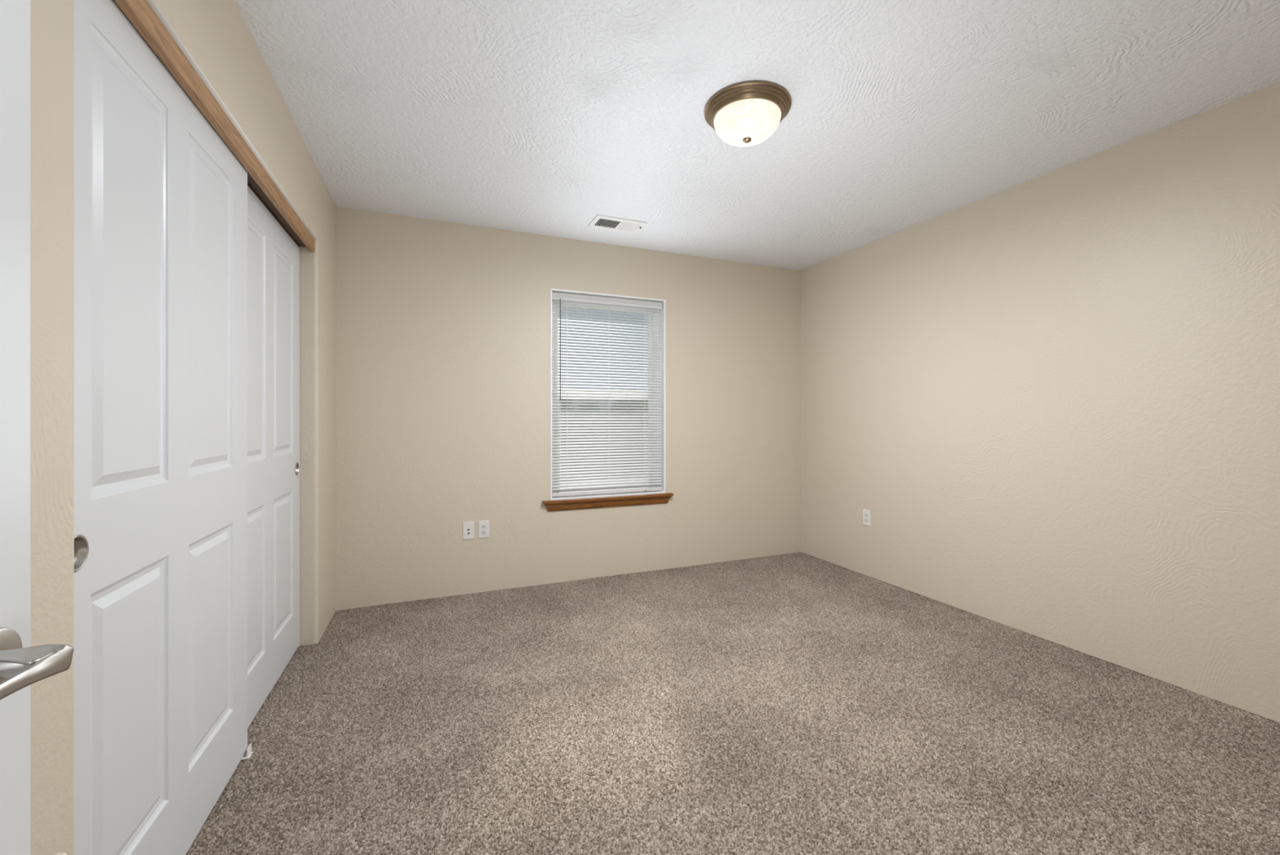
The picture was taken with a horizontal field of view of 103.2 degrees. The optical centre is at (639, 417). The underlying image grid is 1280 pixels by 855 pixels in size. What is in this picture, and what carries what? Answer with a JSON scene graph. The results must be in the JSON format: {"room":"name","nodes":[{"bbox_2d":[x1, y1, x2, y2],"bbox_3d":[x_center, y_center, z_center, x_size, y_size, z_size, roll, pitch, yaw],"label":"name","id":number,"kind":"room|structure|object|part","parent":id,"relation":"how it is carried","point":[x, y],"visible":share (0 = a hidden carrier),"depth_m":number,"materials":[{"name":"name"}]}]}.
{"room":"empty bedroom","nodes":[
{"label":"empty bedroom","id":0,"kind":"room"},
{"bbox_2d":[30,0,336,854],"bbox_3d":[-1.238,-0.060,1.358,0.140,2.440,3.620,0,0,-22],"label":"wall","id":1,"kind":"structure","parent":0,"point":[216,34],"depth_m":0.85,"materials":[{"name":"beige paint"}]},
{"bbox_2d":[74,0,247,854],"bbox_3d":[-1.203,0.143,1.313,0.037,2.010,0.955,0,0,-22],"label":"door","id":2,"kind":"structure","parent":1,"relation":"in","point":[161,197],"depth_m":1.19,"materials":[{"name":"white paint"}]},
{"bbox_3d":[-1.039,0.248,0.931,0.014,0.067,0.067,0,0,-22],"label":"finger pull","id":3,"kind":"part","parent":2,"relation":"part of","materials":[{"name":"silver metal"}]},
{"bbox_2d":[114,0,316,252],"bbox_3d":[-1.375,-0.885,1.723,0.122,0.071,1.850,0,0,-22],"label":"trim","id":4,"kind":"structure","parent":1,"relation":"attached to","point":[145,15],"depth_m":1.44,"materials":[{"name":"brown wood"}]},
{"bbox_2d":[247,185,299,728],"bbox_3d":[-1.568,0.143,2.129,0.037,2.010,0.950,0,0,-22],"label":"door","id":5,"kind":"structure","parent":1,"relation":"in","point":[273,255],"depth_m":2.13,"materials":[{"name":"white paint"}]},
{"bbox_3d":[-1.709,0.252,2.521,0.014,0.067,0.067,0,0,-22],"label":"finger pull","id":6,"kind":"part","parent":5,"relation":"part of","materials":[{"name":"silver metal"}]},
{"bbox_2d":[336,206,799,610],"bbox_3d":[-0.292,-0.010,3.793,3.810,2.540,0.160,0,0,-22],"label":"wall","id":7,"kind":"structure","parent":0,"point":[443,327],"depth_m":3.46,"materials":[{"name":"beige paint"}]},
{"bbox_2d":[462,520,474,539],"bbox_3d":[-1.133,0.743,3.353,0.070,0.114,0.010,0,0,-22],"label":"jack plate","id":8,"kind":"object","parent":7,"relation":"attached to","point":[468,526],"visible":1,"depth_m":3.35,"materials":[{"name":"white plastic"}]},
{"bbox_2d":[478,520,488,537],"bbox_3d":[-1.043,0.744,3.392,0.070,0.114,0.008,0,0,-22],"label":"power outlet","id":9,"kind":"object","parent":7,"relation":"attached to","point":[483,526],"visible":1,"depth_m":3.39,"materials":[{"name":"white plastic"}]},
{"bbox_2d":[550,288,665,499],"bbox_3d":[-0.245,-0.167,3.804,0.890,1.486,0.155,0,0,-22],"label":"window","id":10,"kind":"structure","parent":7,"relation":"in","point":[662,314],"depth_m":3.87,"materials":[{"name":"white plastic"}]},
{"bbox_3d":[-0.268,-0.497,3.859,0.768,0.714,0.027,0,0,-22],"label":"sash","id":11,"kind":"part","parent":10,"relation":"part of","materials":[{"name":"white plastic"}]},
{"bbox_3d":[-0.259,0.155,3.837,0.768,0.720,0.019,0,0,-22],"label":"sash","id":12,"kind":"part","parent":10,"relation":"part of","materials":[{"name":"white plastic"}]},
{"bbox_2d":[551,292,662,496],"bbox_3d":[-0.228,-0.166,3.757,0.856,1.448,0.041,0,0,-22],"label":"window blind","id":13,"kind":"object","parent":10,"relation":"attached to","point":[564,297],"visible":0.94,"depth_m":3.75,"materials":[{"name":"grey plastic"}]},
{"bbox_3d":[-0.522,-0.155,3.642,0.001,1.370,0.030,0,0,-22],"label":"ladder cord","id":14,"kind":"part","parent":13,"relation":"part of","materials":[{"name":"white fabric"}]},
{"bbox_3d":[-0.230,0.543,3.762,0.856,0.026,0.026,0,0,-22],"label":"rail","id":15,"kind":"part","parent":13,"relation":"part of","materials":[{"name":"white plastic"}]},
{"bbox_3d":[-0.228,-0.155,3.763,0.001,1.370,0.030,0,0,-22],"label":"ladder cord","id":16,"kind":"part","parent":13,"relation":"part of","materials":[{"name":"white fabric"}]},
{"bbox_2d":[542,492,673,511],"bbox_3d":[-0.213,0.616,3.715,1.000,0.078,0.044,0,0,-22],"label":"trim","id":17,"kind":"structure","parent":7,"relation":"attached to","point":[659,498],"depth_m":3.70,"materials":[{"name":"brown wood"}]},
{"bbox_2d":[186,551,1279,854],"bbox_3d":[0.449,1.209,2.018,3.861,0.103,3.706,0,0,-22],"label":"floor","id":18,"kind":"structure","parent":0,"point":[799,703],"depth_m":1.83,"materials":[{"name":"brown carpet"}]},
{"bbox_2d":[240,742,253,759],"bbox_3d":[-1.386,1.147,1.732,0.101,0.026,0.050,0,0,-22],"label":"guide","id":19,"kind":"object","parent":18,"relation":"on","point":[246,755],"visible":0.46,"depth_m":1.74,"materials":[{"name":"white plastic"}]},
{"bbox_2d":[235,0,1279,270],"bbox_3d":[0.420,-1.330,2.087,3.861,0.100,3.857,0,0,-22],"label":"ceiling","id":20,"kind":"structure","parent":0,"point":[548,117],"depth_m":2.02,"materials":[{"name":"white paint"}]},
{"bbox_2d":[587,214,647,233],"bbox_3d":[-0.149,-1.272,3.350,0.342,0.016,0.206,0,0,-22],"label":"ceiling vent","id":21,"kind":"object","parent":20,"relation":"in","point":[605,222],"visible":1,"depth_m":3.34,"materials":[{"name":"white metal"}]},
{"bbox_2d":[703,80,791,146],"bbox_3d":[0.442,-1.210,2.098,0.353,0.140,0.353,0,0,-22],"label":"ceiling light","id":22,"kind":"object","parent":20,"relation":"attached to","point":[744,113],"visible":1,"depth_m":2.01,"materials":[{"name":"white glass"}]},
{"bbox_3d":[0.442,-1.196,2.098,0.273,0.088,0.273,0,0,-22],"label":"lamp shade","id":23,"kind":"part","parent":22,"relation":"part of","materials":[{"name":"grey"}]},
{"bbox_2d":[800,81,1279,722],"bbox_3d":[2.134,-0.060,2.795,0.120,2.440,3.858,0,0,-23],"label":"wall","id":24,"kind":"structure","parent":0,"point":[1051,400],"depth_m":2.50,"materials":[{"name":"beige paint"}]},
{"bbox_2d":[862,509,871,526],"bbox_3d":[1.667,0.733,3.734,0.008,0.114,0.070,0,0,-22],"label":"power outlet","id":25,"kind":"object","parent":24,"relation":"attached to","point":[866,513],"visible":1,"depth_m":3.73,"materials":[{"name":"white plastic"}]},
{"bbox_3d":[1.134,-0.060,0.360,3.861,2.440,0.120,0,0,-22],"label":"wall","id":26,"kind":"structure","parent":0,"visible":0},
{"bbox_2d":[0,0,73,854],"bbox_3d":[-0.471,0.139,0.179,0.100,2.018,0.762,0,0,-22],"label":"door","id":27,"kind":"structure","parent":26,"relation":"in","point":[22,664],"depth_m":0.50,"materials":[{"name":"white paint"}]},
{"bbox_3d":[-0.604,0.230,0.473,0.009,0.065,0.065,0,0,-22],"label":"handle","id":28,"kind":"part","parent":27,"relation":"part of","materials":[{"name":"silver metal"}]},
{"bbox_3d":[-0.545,0.225,0.433,0.043,0.027,0.108,0,0,-22],"label":"lever","id":29,"kind":"part","parent":27,"relation":"part of","materials":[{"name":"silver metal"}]},
{"label":"outside","id":30,"kind":"structure","parent":0,"visible":0},
{"bbox_2d":[560,450,648,483],"bbox_3d":[0.872,1.730,24.076,60.000,0.100,36.163,0,0,-22],"label":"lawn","id":31,"kind":"structure","parent":30,"point":[646,451],"depth_m":14.41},
{"bbox_2d":[560,399,577,451],"bbox_3d":[-2.685,0.426,16.178,1.580,2.509,1.637,0,0,34],"label":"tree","id":32,"kind":"object","parent":31,"relation":"on","point":[561,399],"visible":0.02,"depth_m":16.00,"materials":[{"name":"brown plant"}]},
{"bbox_2d":[575,399,606,412],"bbox_3d":[-1.944,0.480,19.315,1.512,2.400,1.535,0,0,-22],"label":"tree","id":33,"kind":"object","parent":31,"relation":"on","point":[588,399],"visible":0.03,"depth_m":19.10,"materials":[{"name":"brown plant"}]},
{"bbox_2d":[560,410,648,476],"bbox_3d":[-0.749,0.733,14.921,22.011,1.895,0.164,0,0,-22],"label":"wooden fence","id":34,"kind":"object","parent":31,"relation":"on","point":[561,411],"visible":0.09,"depth_m":14.71,"materials":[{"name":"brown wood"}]},
{"bbox_2d":[606,389,648,454],"bbox_3d":[-0.190,0.361,17.210,1.970,2.637,1.998,0,0,-22],"label":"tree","id":35,"kind":"object","parent":31,"relation":"on","point":[633,389],"visible":0.12,"depth_m":16.75,"materials":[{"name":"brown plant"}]}
]}

